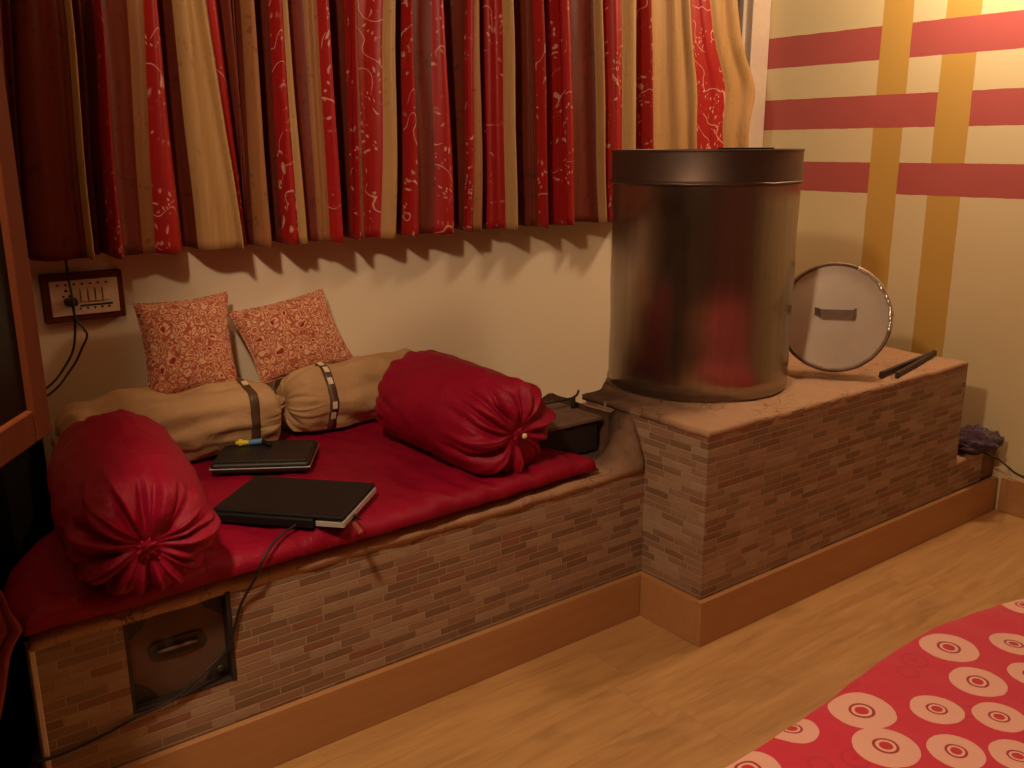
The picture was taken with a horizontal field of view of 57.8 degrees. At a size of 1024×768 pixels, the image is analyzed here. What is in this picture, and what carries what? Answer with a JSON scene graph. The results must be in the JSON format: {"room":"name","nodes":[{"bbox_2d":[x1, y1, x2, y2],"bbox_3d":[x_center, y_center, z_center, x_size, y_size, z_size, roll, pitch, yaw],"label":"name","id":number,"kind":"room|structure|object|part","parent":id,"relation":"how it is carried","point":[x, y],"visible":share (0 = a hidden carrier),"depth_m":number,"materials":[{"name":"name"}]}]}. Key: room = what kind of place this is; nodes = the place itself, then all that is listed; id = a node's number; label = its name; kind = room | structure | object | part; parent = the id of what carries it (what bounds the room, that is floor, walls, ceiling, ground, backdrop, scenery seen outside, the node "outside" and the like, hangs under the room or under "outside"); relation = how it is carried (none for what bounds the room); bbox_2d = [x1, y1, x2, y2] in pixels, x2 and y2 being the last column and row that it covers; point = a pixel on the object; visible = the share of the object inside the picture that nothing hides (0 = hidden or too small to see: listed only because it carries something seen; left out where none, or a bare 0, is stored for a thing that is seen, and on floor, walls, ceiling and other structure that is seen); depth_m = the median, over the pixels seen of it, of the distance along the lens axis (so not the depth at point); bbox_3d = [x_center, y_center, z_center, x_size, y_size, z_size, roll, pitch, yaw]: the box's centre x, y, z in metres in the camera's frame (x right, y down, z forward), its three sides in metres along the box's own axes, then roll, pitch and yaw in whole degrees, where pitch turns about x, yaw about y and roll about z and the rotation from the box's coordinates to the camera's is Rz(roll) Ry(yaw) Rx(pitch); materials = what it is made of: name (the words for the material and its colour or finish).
{"room":"bedroom","nodes":[
{"label":"bedroom","id":0,"kind":"room"},
{"bbox_2d":[29,222,611,471],"bbox_3d":[-0.795,-0.694,3.229,4.998,2.750,0.390,-11,18,-36],"label":"wall","id":1,"kind":"structure","parent":0,"point":[531,304],"depth_m":3.39,"materials":[{"name":"beige paint"}]},
{"bbox_2d":[38,269,125,323],"bbox_3d":[-1.250,-0.257,2.707,0.221,0.140,0.041,-11,18,-36],"label":"switchboard","id":2,"kind":"object","parent":1,"relation":"attached to","point":[99,294],"visible":1,"depth_m":2.69,"materials":[{"name":"brown wood"}]},
{"bbox_2d":[46,260,87,396],"bbox_3d":[-1.316,-0.169,2.624,0.204,0.463,0.052,-11,18,-36],"label":"plug","id":3,"kind":"object","parent":2,"relation":"in","point":[72,302],"visible":0.83,"depth_m":2.67,"materials":[{"name":"black plastic"}]},
{"bbox_3d":[-1.242,-0.254,2.699,0.185,0.102,0.005,-11,18,-36],"label":"plate","id":4,"kind":"part","parent":2,"relation":"part of","materials":[{"name":"beige plastic"}]},
{"bbox_2d":[80,289,87,301],"bbox_3d":[-1.242,-0.258,2.690,0.016,0.036,0.006,-11,18,-36],"label":"switch","id":5,"kind":"object","parent":2,"relation":"attached to","point":[83,292],"depth_m":2.69,"materials":[{"name":"beige plastic"}]},
{"bbox_2d":[88,288,94,300],"bbox_3d":[-1.226,-0.261,2.702,0.016,0.036,0.006,-11,18,-36],"label":"switch","id":6,"kind":"object","parent":2,"relation":"attached to","point":[91,291],"depth_m":2.70,"materials":[{"name":"beige plastic"}]},
{"bbox_2d":[95,288,101,299],"bbox_3d":[-1.210,-0.264,2.713,0.016,0.036,0.006,-11,18,-36],"label":"switch","id":7,"kind":"object","parent":2,"relation":"attached to","point":[98,291],"depth_m":2.71,"materials":[{"name":"beige plastic"}]},
{"bbox_2d":[102,287,108,298],"bbox_3d":[-1.194,-0.267,2.725,0.016,0.036,0.006,-11,18,-36],"label":"switch","id":8,"kind":"object","parent":2,"relation":"attached to","point":[105,290],"depth_m":2.72,"materials":[{"name":"beige plastic"}]},
{"bbox_2d":[231,0,484,247],"bbox_3d":[-0.448,-1.130,3.014,0.931,1.302,0.160,-11,18,-36],"label":"curtain","id":9,"kind":"object","parent":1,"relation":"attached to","point":[361,119],"visible":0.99,"depth_m":3.01,"materials":[{"name":"red fabric"}]},
{"bbox_2d":[738,0,770,146],"bbox_3d":[-0.225,-1.329,3.479,3.596,1.310,0.100,-11,18,-36],"label":"window","id":10,"kind":"structure","parent":1,"relation":"in","point":[754,15],"depth_m":4.44,"materials":[{"name":"white paint"}]},
{"bbox_3d":[0.801,-1.531,4.247,0.710,1.190,0.006,-11,18,-36],"label":"pane","id":11,"kind":"part","parent":10,"relation":"part of","materials":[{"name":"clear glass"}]},
{"bbox_3d":[-0.180,-1.829,3.033,3.400,0.023,0.023,-11,18,-36],"label":"curtain rod","id":12,"kind":"object","parent":1,"relation":"attached to","visible":0},
{"bbox_2d":[0,0,251,261],"bbox_3d":[-1.103,-1.004,2.535,0.744,1.302,0.162,-11,18,-36],"label":"curtain","id":13,"kind":"object","parent":12,"relation":"hanging from","point":[123,114],"visible":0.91,"depth_m":2.60,"materials":[{"name":"red fabric"}]},
{"bbox_2d":[479,0,635,229],"bbox_3d":[0.235,-1.261,3.509,0.852,1.301,0.158,-11,18,-36],"label":"curtain","id":14,"kind":"object","parent":12,"relation":"hanging from","point":[558,77],"visible":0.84,"depth_m":3.48,"materials":[{"name":"red fabric"}]},
{"bbox_2d":[636,0,754,148],"bbox_3d":[0.805,-1.358,3.880,0.802,1.303,0.097,-11,18,-36],"label":"curtain","id":15,"kind":"object","parent":12,"relation":"hanging from","point":[695,88],"visible":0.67,"depth_m":3.84,"materials":[{"name":"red fabric"}]},
{"bbox_2d":[28,509,1023,767],"bbox_3d":[1.067,1.270,1.188,5.198,0.060,6.660,-11,18,-36],"label":"floor","id":16,"kind":"structure","parent":0,"point":[631,693],"depth_m":2.67,"materials":[{"name":"brown wood"}]},
{"bbox_2d":[0,48,54,767],"bbox_3d":[-1.134,-0.049,1.521,0.772,2.350,2.099,-9,17,-31],"label":"tall cabinet","id":17,"kind":"object","parent":16,"relation":"on","point":[25,499],"visible":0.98,"depth_m":1.35,"materials":[{"name":"brown wood"}]},
{"bbox_3d":[-0.686,-0.437,0.869,0.383,1.158,0.586,-11,18,-36],"label":"glass","id":18,"kind":"part","parent":17,"relation":"part of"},
{"bbox_3d":[-0.684,-0.442,0.867,0.020,1.268,0.800,-1,14,-4],"label":"door frame","id":19,"kind":"part","parent":17,"relation":"part of","materials":[{"name":"brown wood"}]},
{"bbox_2d":[24,393,644,767],"bbox_3d":[-0.572,0.481,2.830,1.808,0.669,0.953,-11,18,-36],"label":"bench","id":20,"kind":"object","parent":16,"relation":"on","point":[330,645],"visible":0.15,"depth_m":2.39,"materials":[{"name":"ceramic"}]},
{"bbox_3d":[-1.009,0.722,1.985,0.012,0.365,0.044,-11,18,-36],"label":"edge trim","id":21,"kind":"part","parent":20,"relation":"part of","materials":[{"name":"brown wood"}]},
{"bbox_3d":[-0.776,0.609,2.154,0.235,0.222,0.010,-11,18,-36],"label":"access door","id":22,"kind":"part","parent":20,"relation":"part of","materials":[{"name":"wood"}]},
{"bbox_3d":[-0.770,0.605,2.139,0.096,0.013,0.017,-11,18,-36],"label":"handle","id":23,"kind":"part","parent":20,"relation":"part of","materials":[{"name":"wood"}]},
{"bbox_2d":[3,419,597,636],"bbox_3d":[-0.650,0.276,2.696,1.636,0.061,0.977,-11,18,-36],"label":"seat cushion","id":24,"kind":"object","parent":20,"relation":"on","point":[413,485],"visible":0.41,"depth_m":2.45,"materials":[{"name":"red leather"}]},
{"bbox_2d":[0,591,23,718],"bbox_3d":[-1.050,0.554,1.864,0.125,0.292,0.049,-2,14,-5],"label":"hanging cloth","id":25,"kind":"object","parent":24,"relation":"hanging from","point":[11,628],"visible":1,"depth_m":1.87,"materials":[{"name":"red fabric"}]},
{"bbox_2d":[47,409,220,594],"bbox_3d":[-0.895,0.252,2.154,0.324,0.295,0.588,-9,17,-30],"label":"bolster","id":26,"kind":"object","parent":24,"relation":"on","point":[130,511],"visible":1,"depth_m":1.96,"materials":[{"name":"red leather"}]},
{"bbox_2d":[51,378,281,460],"bbox_3d":[-1.022,0.110,2.787,0.664,0.242,0.284,-11,18,-36],"label":"bolster","id":27,"kind":"object","parent":24,"relation":"on","point":[205,419],"visible":0.58,"depth_m":2.72,"materials":[{"name":"beige fabric"}]},
{"bbox_2d":[133,291,236,393],"bbox_3d":[-0.979,-0.120,2.817,0.298,0.285,0.142,-11,18,-36],"label":"cushion","id":28,"kind":"object","parent":27,"relation":"on","point":[187,343],"visible":0.96,"depth_m":2.77,"materials":[{"name":"fabric"}]},
{"bbox_2d":[228,288,352,383],"bbox_3d":[-0.714,-0.159,3.032,0.395,0.274,0.129,-11,18,-36],"label":"cushion","id":29,"kind":"object","parent":27,"relation":"on","point":[282,338],"visible":0.95,"depth_m":2.99,"materials":[{"name":"fabric"}]},
{"bbox_2d":[36,524,296,763],"bbox_3d":[-0.759,0.578,2.106,0.630,0.379,0.067,-11,18,-36],"label":"cable","id":30,"kind":"object","parent":24,"relation":"on","point":[294,525],"visible":1,"depth_m":2.14,"materials":[{"name":"black plastic"}]},
{"bbox_2d":[209,439,318,473],"bbox_3d":[-0.729,0.214,2.751,0.284,0.037,0.212,-1,14,-4],"label":"laptop","id":31,"kind":"object","parent":24,"relation":"on","point":[283,455],"visible":0.91,"depth_m":2.68,"materials":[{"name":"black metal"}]},
{"bbox_2d":[236,438,271,446],"bbox_3d":[-0.773,0.175,2.789,0.111,0.022,0.040,1,14,4],"label":"trinket","id":32,"kind":"object","parent":31,"relation":"on","point":[240,442],"visible":1,"depth_m":2.78},
{"bbox_3d":[-0.809,0.176,2.784,0.038,0.022,0.022,-2,14,-6],"label":"yellow bulb","id":33,"kind":"part","parent":32,"relation":"part of","materials":[{"name":"plastic"}]},
{"bbox_2d":[213,476,375,528],"bbox_3d":[-0.558,0.305,2.402,0.348,0.033,0.257,2,15,10],"label":"laptop","id":34,"kind":"object","parent":24,"relation":"on","point":[263,500],"visible":0.92,"depth_m":2.35,"materials":[{"name":"black plastic"}]},
{"bbox_2d":[352,514,363,535],"bbox_3d":[-0.385,0.344,2.295,0.024,0.024,0.112,-7,16,-24],"label":"usb tail","id":35,"kind":"object","parent":34,"relation":"attached to","point":[355,524],"visible":0.91,"depth_m":2.27,"materials":[{"name":"red plastic"}]},
{"bbox_3d":[-0.391,0.334,2.320,0.019,0.018,0.058,-5,15,-18],"label":"cord","id":36,"kind":"part","parent":35,"relation":"part of","materials":[{"name":"black plastic"}]},
{"bbox_2d":[275,348,410,431],"bbox_3d":[-0.534,0.012,3.160,0.576,0.232,0.293,-11,18,-36],"label":"bolster","id":37,"kind":"object","parent":24,"relation":"on","point":[319,396],"visible":0.59,"depth_m":3.01,"materials":[{"name":"beige fabric"}]},
{"bbox_2d":[374,350,555,474],"bbox_3d":[-0.158,0.071,2.835,0.343,0.290,0.596,-11,18,-36],"label":"bolster","id":38,"kind":"object","parent":24,"relation":"on","point":[475,418],"visible":1,"depth_m":2.67,"materials":[{"name":"red leather"}]},
{"bbox_2d":[539,390,601,453],"bbox_3d":[0.117,0.133,3.071,0.339,0.166,0.255,-11,18,-36],"label":"box","id":39,"kind":"object","parent":20,"relation":"on","point":[573,430],"visible":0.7,"depth_m":3.01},
{"bbox_3d":[0.157,0.049,3.111,0.203,0.024,0.032,-11,18,-36],"label":"rod","id":40,"kind":"part","parent":39,"relation":"part of","materials":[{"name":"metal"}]},
{"bbox_2d":[581,347,997,646],"bbox_3d":[0.949,0.215,3.776,1.848,0.700,1.208,-11,18,-36],"label":"platform","id":41,"kind":"object","parent":16,"relation":"on","point":[753,509],"visible":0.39,"depth_m":3.06,"materials":[{"name":"ceramic"}]},
{"bbox_2d":[609,149,804,401],"bbox_3d":[0.654,-0.402,3.208,0.640,0.796,0.640,-11,18,-36],"label":"drum","id":42,"kind":"object","parent":41,"relation":"on","point":[702,274],"visible":0.99,"depth_m":2.96,"materials":[{"name":"metal"}]},
{"bbox_2d":[718,147,773,148],"bbox_3d":[0.742,-0.744,2.945,0.156,0.013,0.096,0,14,0],"label":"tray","id":43,"kind":"object","parent":42,"relation":"on","point":[748,147],"visible":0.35,"depth_m":2.90,"materials":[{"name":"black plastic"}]},
{"bbox_2d":[789,262,893,371],"bbox_3d":[1.159,-0.240,3.336,0.397,0.388,0.164,2,15,10],"label":"lid","id":44,"kind":"object","parent":41,"relation":"on","point":[842,314],"visible":0.94,"depth_m":3.31,"materials":[{"name":"metal"}]},
{"bbox_3d":[1.152,-0.254,3.295,0.144,0.031,0.044,2,15,11],"label":"handle","id":45,"kind":"part","parent":44,"relation":"part of","materials":[{"name":"metal"}]},
{"bbox_2d":[879,350,936,377],"bbox_3d":[1.509,-0.075,3.476,0.056,0.025,0.494,14,20,43],"label":"tongs","id":46,"kind":"object","parent":41,"relation":"on","point":[906,366],"visible":1,"depth_m":3.43,"materials":[{"name":"metal"}]},
{"bbox_3d":[1.523,-0.076,3.490,0.015,0.020,0.456,11,18,38],"label":"arm","id":47,"kind":"part","parent":46,"relation":"part of","materials":[{"name":"metal"}]},
{"bbox_2d":[958,424,1004,452],"bbox_3d":[1.906,0.222,3.817,0.294,0.087,0.227,-11,18,-36],"label":"crumpled cloth","id":48,"kind":"object","parent":41,"relation":"on","point":[972,439],"visible":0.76,"depth_m":3.75,"materials":[{"name":"purple fabric"}]},
{"bbox_3d":[1.648,0.961,1.299,1.890,0.478,1.995,-11,18,-36],"label":"bed","id":49,"kind":"object","parent":16,"relation":"on","visible":0,"materials":[{"name":"fabric"}]},
{"bbox_2d":[726,599,1023,767],"bbox_3d":[1.628,0.855,1.306,1.980,0.334,2.132,-11,18,-36],"label":"bedspread","id":50,"kind":"object","parent":49,"relation":"on","point":[952,696],"visible":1,"depth_m":1.69,"materials":[{"name":"red fabric"}]},
{"bbox_2d":[763,0,1023,508],"bbox_3d":[3.104,-0.483,2.328,0.120,2.750,6.660,-11,18,-36],"label":"wall","id":51,"kind":"structure","parent":0,"point":[907,116],"depth_m":3.96,"materials":[{"name":"paint"}]},
{"bbox_2d":[983,452,1023,477],"bbox_3d":[2.147,0.389,3.571,0.218,0.149,0.596,-11,18,-36],"label":"cord","id":52,"kind":"object","parent":51,"relation":"attached to","point":[1001,461],"visible":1,"depth_m":3.78,"materials":[{"name":"black plastic"}]},
{"bbox_2d":[997,477,1023,517],"bbox_3d":[3.525,0.940,2.005,0.018,0.150,4.898,-11,18,-36],"label":"baseboard","id":53,"kind":"structure","parent":51,"relation":"attached to","point":[1011,493],"depth_m":3.85,"materials":[{"name":"brown wood"}]}
]}

